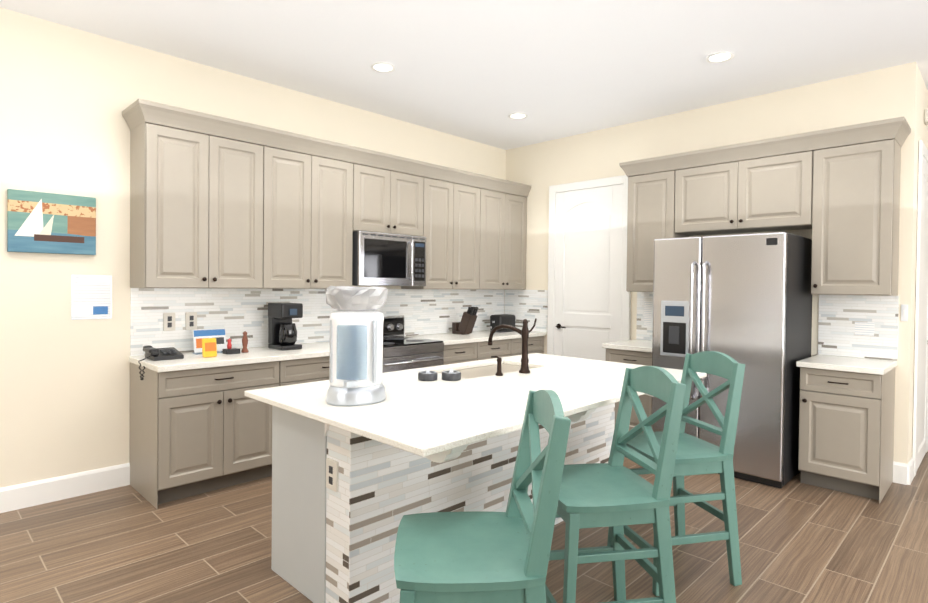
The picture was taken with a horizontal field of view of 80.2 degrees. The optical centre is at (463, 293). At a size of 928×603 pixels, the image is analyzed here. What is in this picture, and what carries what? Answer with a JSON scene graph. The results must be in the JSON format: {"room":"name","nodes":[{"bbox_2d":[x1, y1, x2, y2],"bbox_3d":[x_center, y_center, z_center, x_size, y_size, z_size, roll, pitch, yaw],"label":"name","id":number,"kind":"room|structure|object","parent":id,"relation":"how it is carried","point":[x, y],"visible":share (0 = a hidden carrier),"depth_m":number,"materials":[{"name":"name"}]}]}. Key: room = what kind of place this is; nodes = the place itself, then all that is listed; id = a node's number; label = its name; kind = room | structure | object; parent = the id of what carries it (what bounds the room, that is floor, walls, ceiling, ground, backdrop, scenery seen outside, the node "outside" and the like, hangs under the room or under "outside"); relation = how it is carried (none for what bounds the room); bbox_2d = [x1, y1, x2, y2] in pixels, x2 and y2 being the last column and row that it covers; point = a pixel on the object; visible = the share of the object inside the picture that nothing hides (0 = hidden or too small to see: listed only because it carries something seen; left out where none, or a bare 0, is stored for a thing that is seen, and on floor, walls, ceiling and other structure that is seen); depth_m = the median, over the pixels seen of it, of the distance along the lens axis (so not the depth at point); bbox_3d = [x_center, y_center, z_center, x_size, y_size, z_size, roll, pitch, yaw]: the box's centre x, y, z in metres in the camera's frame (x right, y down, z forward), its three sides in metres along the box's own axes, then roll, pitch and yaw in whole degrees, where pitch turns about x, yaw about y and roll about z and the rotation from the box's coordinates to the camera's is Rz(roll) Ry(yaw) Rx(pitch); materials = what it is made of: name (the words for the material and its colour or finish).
{"room":"kitchen","nodes":[
{"label":"kitchen","id":0,"kind":"room"},
{"bbox_2d":[0,7,505,487],"bbox_3d":[-2.844,-0.193,3.381,0.160,3.040,9.660,1,1,45],"label":"wall","id":1,"kind":"structure","parent":0,"point":[68,95],"depth_m":3.62,"materials":[{"name":"beige paint"}]},
{"bbox_2d":[7,189,95,254],"bbox_3d":[-2.596,-0.440,3.486,0.034,0.377,0.450,1,1,45],"label":"framed picture","id":2,"kind":"object","parent":1,"relation":"attached to","point":[43,222],"visible":0.96,"depth_m":3.46,"materials":[{"name":"paper"}]},
{"bbox_2d":[0,463,129,512],"bbox_3d":[-4.182,1.257,1.931,0.016,0.150,5.311,1,1,45],"label":"baseboard","id":3,"kind":"structure","parent":1,"relation":"attached to","point":[28,494],"depth_m":3.54,"materials":[{"name":"white wood"}]},
{"bbox_2d":[71,275,111,319],"bbox_3d":[-2.464,0.028,3.652,0.005,0.290,0.226,1,1,45],"label":"paper sign","id":4,"kind":"object","parent":1,"relation":"attached to","point":[91,296],"visible":1,"depth_m":3.65,"materials":[{"name":"white paper"}]},
{"bbox_2d":[129,119,265,288],"bbox_3d":[-1.904,-0.573,3.971,0.332,1.075,0.800,1,1,45],"label":"upper cabinet","id":5,"kind":"object","parent":1,"relation":"attached to","point":[209,211],"depth_m":3.80,"materials":[{"name":"beige wood"}]},
{"bbox_2d":[266,143,357,288],"bbox_3d":[-1.344,-0.575,4.540,0.332,1.075,0.796,1,1,45],"label":"upper cabinet","id":6,"kind":"object","parent":1,"relation":"attached to","point":[310,198],"depth_m":4.40,"materials":[{"name":"beige wood"}]},
{"bbox_2d":[130,288,503,355],"bbox_3d":[-0.913,0.196,5.229,0.008,0.473,3.973,1,1,45],"label":"backsplash","id":7,"kind":"structure","parent":1,"relation":"attached to","point":[235,313],"depth_m":4.47,"materials":[{"name":"tile"}]},
{"bbox_2d":[163,313,174,330],"bbox_3d":[-2.127,0.207,3.980,0.014,0.130,0.080,1,1,45],"label":"electrical outlet plate","id":8,"kind":"object","parent":7,"relation":"attached to","point":[169,321],"depth_m":3.97,"materials":[{"name":"plastic"}]},
{"bbox_2d":[185,312,196,329],"bbox_3d":[-2.022,0.207,4.087,0.014,0.130,0.080,1,1,45],"label":"electrical outlet plate","id":9,"kind":"object","parent":7,"relation":"attached to","point":[190,317],"depth_m":4.08,"materials":[{"name":"plastic"}]},
{"bbox_2d":[354,163,425,236],"bbox_3d":[-0.783,-0.826,5.104,0.332,0.575,0.797,1,1,45],"label":"upper cabinet","id":10,"kind":"object","parent":1,"relation":"attached to","point":[385,201],"depth_m":4.98,"materials":[{"name":"beige wood"}]},
{"bbox_2d":[352,231,425,285],"bbox_3d":[-0.746,-0.300,5.072,0.446,0.465,0.758,1,1,45],"label":"microwave","id":11,"kind":"object","parent":10,"relation":"attached to","point":[382,259],"visible":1,"depth_m":4.89,"materials":[{"name":"grey metal"}]},
{"bbox_2d":[401,175,481,289],"bbox_3d":[-0.226,-0.578,5.675,0.332,1.075,0.796,1,1,45],"label":"upper cabinet","id":12,"kind":"object","parent":1,"relation":"attached to","point":[453,210],"depth_m":5.56,"materials":[{"name":"beige wood"}]},
{"bbox_2d":[482,187,527,289],"bbox_3d":[0.333,-0.580,6.241,0.332,1.075,0.796,1,1,45],"label":"upper cabinet","id":13,"kind":"object","parent":1,"relation":"attached to","point":[504,215],"depth_m":6.11,"materials":[{"name":"beige wood"}]},
{"bbox_2d":[0,452,927,602],"bbox_3d":[2.171,1.460,1.841,9.800,0.120,14.500,1,1,45],"label":"floor","id":14,"kind":"structure","parent":0,"point":[799,542],"depth_m":2.92,"materials":[{"name":"brown wood"}]},
{"bbox_2d":[129,362,280,508],"bbox_3d":[-1.824,0.905,3.899,0.597,0.850,0.804,1,1,45],"label":"base cabinet","id":15,"kind":"object","parent":14,"relation":"on","point":[200,424],"depth_m":3.64,"materials":[{"name":"beige wood"}]},
{"bbox_2d":[129,342,329,373],"bbox_3d":[-1.527,0.460,4.165,0.632,0.038,1.619,1,1,45],"label":"countertop","id":16,"kind":"structure","parent":15,"relation":"on","point":[191,361],"depth_m":3.82,"materials":[{"name":"white stone"}]},
{"bbox_2d":[138,345,183,379],"bbox_3d":[-2.023,0.454,3.659,0.301,0.195,0.272,1,1,45],"label":"telephone","id":17,"kind":"object","parent":16,"relation":"on","point":[159,354],"visible":1,"depth_m":3.66,"materials":[{"name":"black plastic"}]},
{"bbox_2d":[193,328,225,354],"bbox_3d":[-1.855,0.352,4.050,0.093,0.171,0.240,1,1,45],"label":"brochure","id":18,"kind":"object","parent":16,"relation":"on","point":[219,335],"visible":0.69,"depth_m":4.06,"materials":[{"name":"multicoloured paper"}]},
{"bbox_2d":[202,338,216,356],"bbox_3d":[-1.764,0.378,3.820,0.039,0.132,0.103,1,1,33],"label":"snack packet","id":19,"kind":"object","parent":16,"relation":"on","point":[209,347],"visible":0.96,"depth_m":3.81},
{"bbox_2d":[222,338,242,353],"bbox_3d":[-1.695,0.384,4.019,0.080,0.112,0.100,1,1,45],"label":"figurine","id":20,"kind":"object","parent":16,"relation":"on","point":[229,349],"depth_m":4.00,"materials":[{"name":"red plastic"}]},
{"bbox_2d":[243,331,248,352],"bbox_3d":[-1.625,0.360,4.090,0.050,0.160,0.050,1,1,30],"label":"figurine","id":21,"kind":"object","parent":16,"relation":"on","point":[245,340],"depth_m":4.08,"materials":[{"name":"brown wood"}]},
{"bbox_2d":[268,303,302,350],"bbox_3d":[-1.411,0.259,4.354,0.252,0.360,0.183,1,1,45],"label":"coffee maker","id":22,"kind":"object","parent":16,"relation":"on","point":[282,332],"visible":1,"depth_m":4.29,"materials":[{"name":"black plastic"}]},
{"bbox_2d":[281,358,329,385],"bbox_3d":[-1.259,0.903,4.472,0.597,0.850,0.807,1,1,45],"label":"drawer","id":23,"kind":"object","parent":14,"relation":"on","point":[306,370],"depth_m":4.12,"materials":[{"name":"beige wood"}]},
{"bbox_2d":[382,316,443,372],"bbox_3d":[-0.659,0.781,4.989,0.704,1.095,0.759,1,1,45],"label":"range","id":24,"kind":"object","parent":14,"relation":"on","point":[401,351],"visible":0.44,"depth_m":4.87,"materials":[{"name":"grey metal"}]},
{"bbox_2d":[442,342,480,364],"bbox_3d":[-0.259,0.900,5.487,0.597,0.850,0.500,1,1,45],"label":"base cabinet","id":25,"kind":"object","parent":14,"relation":"on","point":[468,351],"depth_m":5.31,"materials":[{"name":"beige wood"}]},
{"bbox_2d":[405,330,546,345],"bbox_3d":[0.146,0.456,5.862,0.632,0.038,1.604,1,1,45],"label":"countertop","id":26,"kind":"structure","parent":25,"relation":"on","point":[482,335],"depth_m":5.63,"materials":[{"name":"white stone"}]},
{"bbox_2d":[452,307,477,334],"bbox_3d":[0.017,0.287,5.812,0.299,0.294,0.110,1,1,45],"label":"knife block","id":27,"kind":"object","parent":26,"relation":"on","point":[466,324],"visible":1,"depth_m":5.75,"materials":[{"name":"brown wood"}]},
{"bbox_2d":[490,314,515,332],"bbox_3d":[0.431,0.337,6.219,0.170,0.192,0.300,1,1,45],"label":"toaster","id":28,"kind":"object","parent":26,"relation":"on","point":[501,319],"visible":0.79,"depth_m":6.14,"materials":[{"name":"black plastic"}]},
{"bbox_2d":[271,394,653,602],"bbox_3d":[0.199,0.931,3.042,1.174,0.862,2.109,1,1,45],"label":"kitchen island","id":29,"kind":"object","parent":14,"relation":"on","point":[352,486],"depth_m":2.44,"materials":[{"name":"tile"}]},
{"bbox_2d":[244,369,599,456],"bbox_3d":[-0.221,0.489,2.549,1.295,0.026,1.044,1,1,45],"label":"island countertop","id":30,"kind":"structure","parent":29,"relation":"on","point":[419,418],"depth_m":2.29,"materials":[{"name":"white stone"}]},
{"bbox_2d":[325,286,387,405],"bbox_3d":[-0.467,0.221,2.432,0.251,0.505,0.283,1,1,45],"label":"glass jar","id":31,"kind":"object","parent":30,"relation":"on","point":[356,319],"visible":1,"depth_m":2.33,"materials":[{"name":"glass"}]},
{"bbox_2d":[418,370,437,380],"bbox_3d":[-0.196,0.443,2.991,0.105,0.053,0.106,1,1,45],"label":"strainer","id":32,"kind":"object","parent":30,"relation":"on","point":[427,375],"visible":1,"depth_m":2.95,"materials":[{"name":"grey metal"}]},
{"bbox_2d":[442,370,460,380],"bbox_3d":[-0.069,0.444,3.006,0.105,0.053,0.106,1,1,45],"label":"strainer","id":33,"kind":"object","parent":30,"relation":"on","point":[451,375],"visible":1,"depth_m":2.97,"materials":[{"name":"grey metal"}]},
{"bbox_2d":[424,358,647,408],"bbox_3d":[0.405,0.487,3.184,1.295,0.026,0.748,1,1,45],"label":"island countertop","id":34,"kind":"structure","parent":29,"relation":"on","point":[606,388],"depth_m":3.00,"materials":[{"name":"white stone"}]},
{"bbox_2d":[432,361,539,376],"bbox_3d":[0.149,0.601,3.437,0.404,0.238,0.764,1,1,45],"label":"sink","id":35,"kind":"object","parent":34,"relation":"in","point":[507,366],"depth_m":3.55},
{"bbox_2d":[491,356,502,375],"bbox_3d":[0.188,0.415,3.174,0.082,0.111,0.044,1,1,45],"label":"soap dispenser","id":36,"kind":"object","parent":34,"relation":"on","point":[499,369],"visible":1,"depth_m":3.15,"materials":[{"name":"brown metal"}]},
{"bbox_2d":[488,318,536,372],"bbox_3d":[0.283,0.308,3.372,0.327,0.321,0.104,1,1,45],"label":"faucet","id":37,"kind":"object","parent":34,"relation":"on","point":[525,331],"visible":1,"depth_m":3.26,"materials":[{"name":"brown metal"}]},
{"bbox_2d":[394,390,570,602],"bbox_3d":[0.033,0.840,1.684,0.482,1.081,0.462,1,1,-3],"label":"stool","id":38,"kind":"object","parent":14,"relation":"on","point":[472,557],"visible":1,"depth_m":1.57,"materials":[{"name":"teal paint"}]},
{"bbox_2d":[481,338,512,359],"bbox_3d":[0.099,0.899,5.850,0.597,0.850,0.520,1,1,45],"label":"base cabinet","id":39,"kind":"object","parent":14,"relation":"on","point":[500,349],"depth_m":5.67,"materials":[{"name":"beige wood"}]},
{"bbox_2d":[513,338,543,355],"bbox_3d":[0.487,0.898,6.243,0.597,0.850,0.584,1,1,45],"label":"base cabinet","id":40,"kind":"object","parent":14,"relation":"on","point":[535,345],"depth_m":6.07,"materials":[{"name":"beige wood"}]},
{"bbox_2d":[542,366,685,602],"bbox_3d":[0.552,0.839,2.214,0.482,1.081,0.462,0,1,-10],"label":"stool","id":41,"kind":"object","parent":14,"relation":"on","point":[615,494],"visible":0.9,"depth_m":2.06,"materials":[{"name":"teal paint"}]},
{"bbox_2d":[602,339,651,430],"bbox_3d":[1.659,0.907,5.054,0.533,0.889,0.632,1,1,45],"label":"base cabinet","id":42,"kind":"object","parent":14,"relation":"on","point":[637,352],"visible":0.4,"depth_m":4.85,"materials":[{"name":"beige wood"}]},
{"bbox_2d":[607,351,744,595],"bbox_3d":[1.057,0.837,2.771,0.482,1.081,0.462,0,1,-13],"label":"stool","id":43,"kind":"object","parent":14,"relation":"on","point":[696,456],"visible":0.65,"depth_m":2.62,"materials":[{"name":"teal paint"}]},
{"bbox_2d":[651,232,811,487],"bbox_3d":[2.122,0.465,4.415,0.960,1.799,0.836,1,1,45],"label":"refrigerator","id":44,"kind":"object","parent":14,"relation":"on","point":[746,299],"visible":0.71,"depth_m":4.04,"materials":[{"name":"grey metal"}]},
{"bbox_2d":[796,354,896,503],"bbox_3d":[2.756,0.933,3.974,0.498,0.889,0.632,1,1,45],"label":"base cabinet","id":45,"kind":"object","parent":14,"relation":"on","point":[846,422],"visible":1,"depth_m":3.78,"materials":[{"name":"beige wood"}]},
{"bbox_2d":[0,0,927,149],"bbox_3d":[2.204,-1.699,1.799,9.800,0.120,14.500,1,1,45],"label":"ceiling","id":46,"kind":"structure","parent":0,"point":[480,71],"depth_m":3.79,"materials":[{"name":"paint"}]},
{"bbox_2d":[371,62,394,72],"bbox_3d":[-0.607,-1.692,4.134,0.184,0.008,0.184,1,1,45],"label":"recessed light","id":47,"kind":"object","parent":46,"relation":"in","point":[381,67],"visible":0.96,"depth_m":4.13,"materials":[{"name":"beige"}]},
{"bbox_2d":[508,113,527,118],"bbox_3d":[0.516,-1.695,5.274,0.184,0.008,0.184,1,1,45],"label":"recessed light","id":48,"kind":"object","parent":46,"relation":"in","point":[517,115],"visible":0.98,"depth_m":5.27,"materials":[{"name":"beige"}]},
{"bbox_2d":[706,52,733,62],"bbox_3d":[1.806,-1.663,3.890,0.184,0.008,0.184,1,1,45],"label":"recessed light","id":49,"kind":"object","parent":46,"relation":"in","point":[719,57],"visible":1,"depth_m":3.89,"materials":[{"name":"beige"}]},
{"bbox_2d":[504,62,918,473],"bbox_3d":[1.910,-0.169,5.364,3.830,3.040,0.160,1,1,45],"label":"wall","id":50,"kind":"structure","parent":0,"point":[865,97],"depth_m":4.66,"materials":[{"name":"beige paint"}]},
{"bbox_2d":[504,290,547,331],"bbox_3d":[0.715,0.197,6.424,0.628,0.473,0.008,1,1,45],"label":"backsplash","id":51,"kind":"structure","parent":50,"relation":"attached to","point":[530,306],"depth_m":6.38,"materials":[{"name":"tile"}]},
{"bbox_2d":[547,175,630,360],"bbox_3d":[1.278,0.075,5.804,0.990,2.523,0.095,1,1,45],"label":"door","id":52,"kind":"structure","parent":50,"relation":"in","point":[589,305],"depth_m":5.81,"materials":[{"name":"white wood"}]},
{"bbox_2d":[636,292,652,340],"bbox_3d":[1.892,0.225,5.264,0.518,0.473,0.008,1,1,45],"label":"backsplash","id":53,"kind":"structure","parent":50,"relation":"attached to","point":[643,332],"depth_m":5.40,"materials":[{"name":"tile"}]},
{"bbox_2d":[644,301,652,326],"bbox_3d":[1.825,0.206,5.322,0.180,0.250,0.002,1,1,45],"label":"notice sign","id":54,"kind":"object","parent":53,"relation":"attached to","point":[648,313],"visible":0.36,"depth_m":5.35,"materials":[{"name":"white tile"}]},
{"bbox_2d":[626,169,681,291],"bbox_3d":[1.800,-0.550,5.122,0.450,1.075,0.332,1,1,45],"label":"upper cabinet","id":55,"kind":"object","parent":50,"relation":"attached to","point":[651,197],"depth_m":5.03,"materials":[{"name":"beige wood"}]},
{"bbox_2d":[675,149,814,236],"bbox_3d":[2.337,-0.797,4.592,1.044,0.555,0.332,1,1,45],"label":"upper cabinet","id":56,"kind":"object","parent":50,"relation":"attached to","point":[774,193],"depth_m":4.43,"materials":[{"name":"beige wood"}]},
{"bbox_2d":[807,137,902,295],"bbox_3d":[2.879,-0.524,4.059,0.480,1.075,0.332,1,1,45],"label":"upper cabinet","id":57,"kind":"object","parent":50,"relation":"attached to","point":[843,202],"depth_m":3.92,"materials":[{"name":"beige wood"}]},
{"bbox_2d":[818,295,898,359],"bbox_3d":[2.983,0.250,4.189,0.498,0.473,0.008,1,1,45],"label":"backsplash","id":58,"kind":"structure","parent":50,"relation":"attached to","point":[839,316],"depth_m":4.18,"materials":[{"name":"tile"}]},
{"bbox_2d":[855,322,873,335],"bbox_3d":[3.014,0.269,4.150,0.120,0.100,0.002,1,1,45],"label":"notice sign","id":59,"kind":"object","parent":58,"relation":"attached to","point":[865,328],"visible":1,"depth_m":4.15,"materials":[{"name":"white tile"}]},
{"bbox_2d":[893,461,907,484],"bbox_3d":[3.163,1.307,4.009,0.095,0.150,0.016,1,1,45],"label":"baseboard","id":60,"kind":"structure","parent":50,"relation":"attached to","point":[899,473],"depth_m":4.00,"materials":[{"name":"white wood"}]},
{"bbox_2d":[901,304,907,320],"bbox_3d":[3.185,0.142,3.986,0.040,0.120,0.008,1,1,45],"label":"switch plate","id":61,"kind":"object","parent":50,"relation":"attached to","point":[904,312],"visible":1,"depth_m":3.98,"materials":[{"name":"white plastic"}]},
{"bbox_2d":[910,70,927,458],"bbox_3d":[4.979,-0.143,5.850,0.140,3.040,4.840,1,1,45],"label":"wall","id":62,"kind":"structure","parent":0,"point":[922,130],"depth_m":4.14,"materials":[{"name":"beige paint"}]},
{"bbox_2d":[907,457,913,484],"bbox_3d":[4.894,1.303,5.686,0.016,0.150,4.800,1,1,45],"label":"baseboard","id":63,"kind":"structure","parent":62,"relation":"attached to","point":[910,475],"depth_m":4.00,"materials":[{"name":"white wood"}]},
{"bbox_2d":[912,140,927,476],"bbox_3d":[3.752,0.119,4.449,0.081,2.523,0.970,1,1,45],"label":"hall door","id":64,"kind":"structure","parent":62,"relation":"in","point":[920,426],"depth_m":4.32,"materials":[{"name":"white wood"}]},
{"bbox_2d":[924,109,927,124],"bbox_3d":[3.680,-1.398,4.375,0.031,0.100,0.140,1,1,45],"label":"box","id":65,"kind":"object","parent":62,"relation":"attached to","point":[926,116],"visible":1,"depth_m":4.33,"materials":[{"name":"plastic"}]}
]}

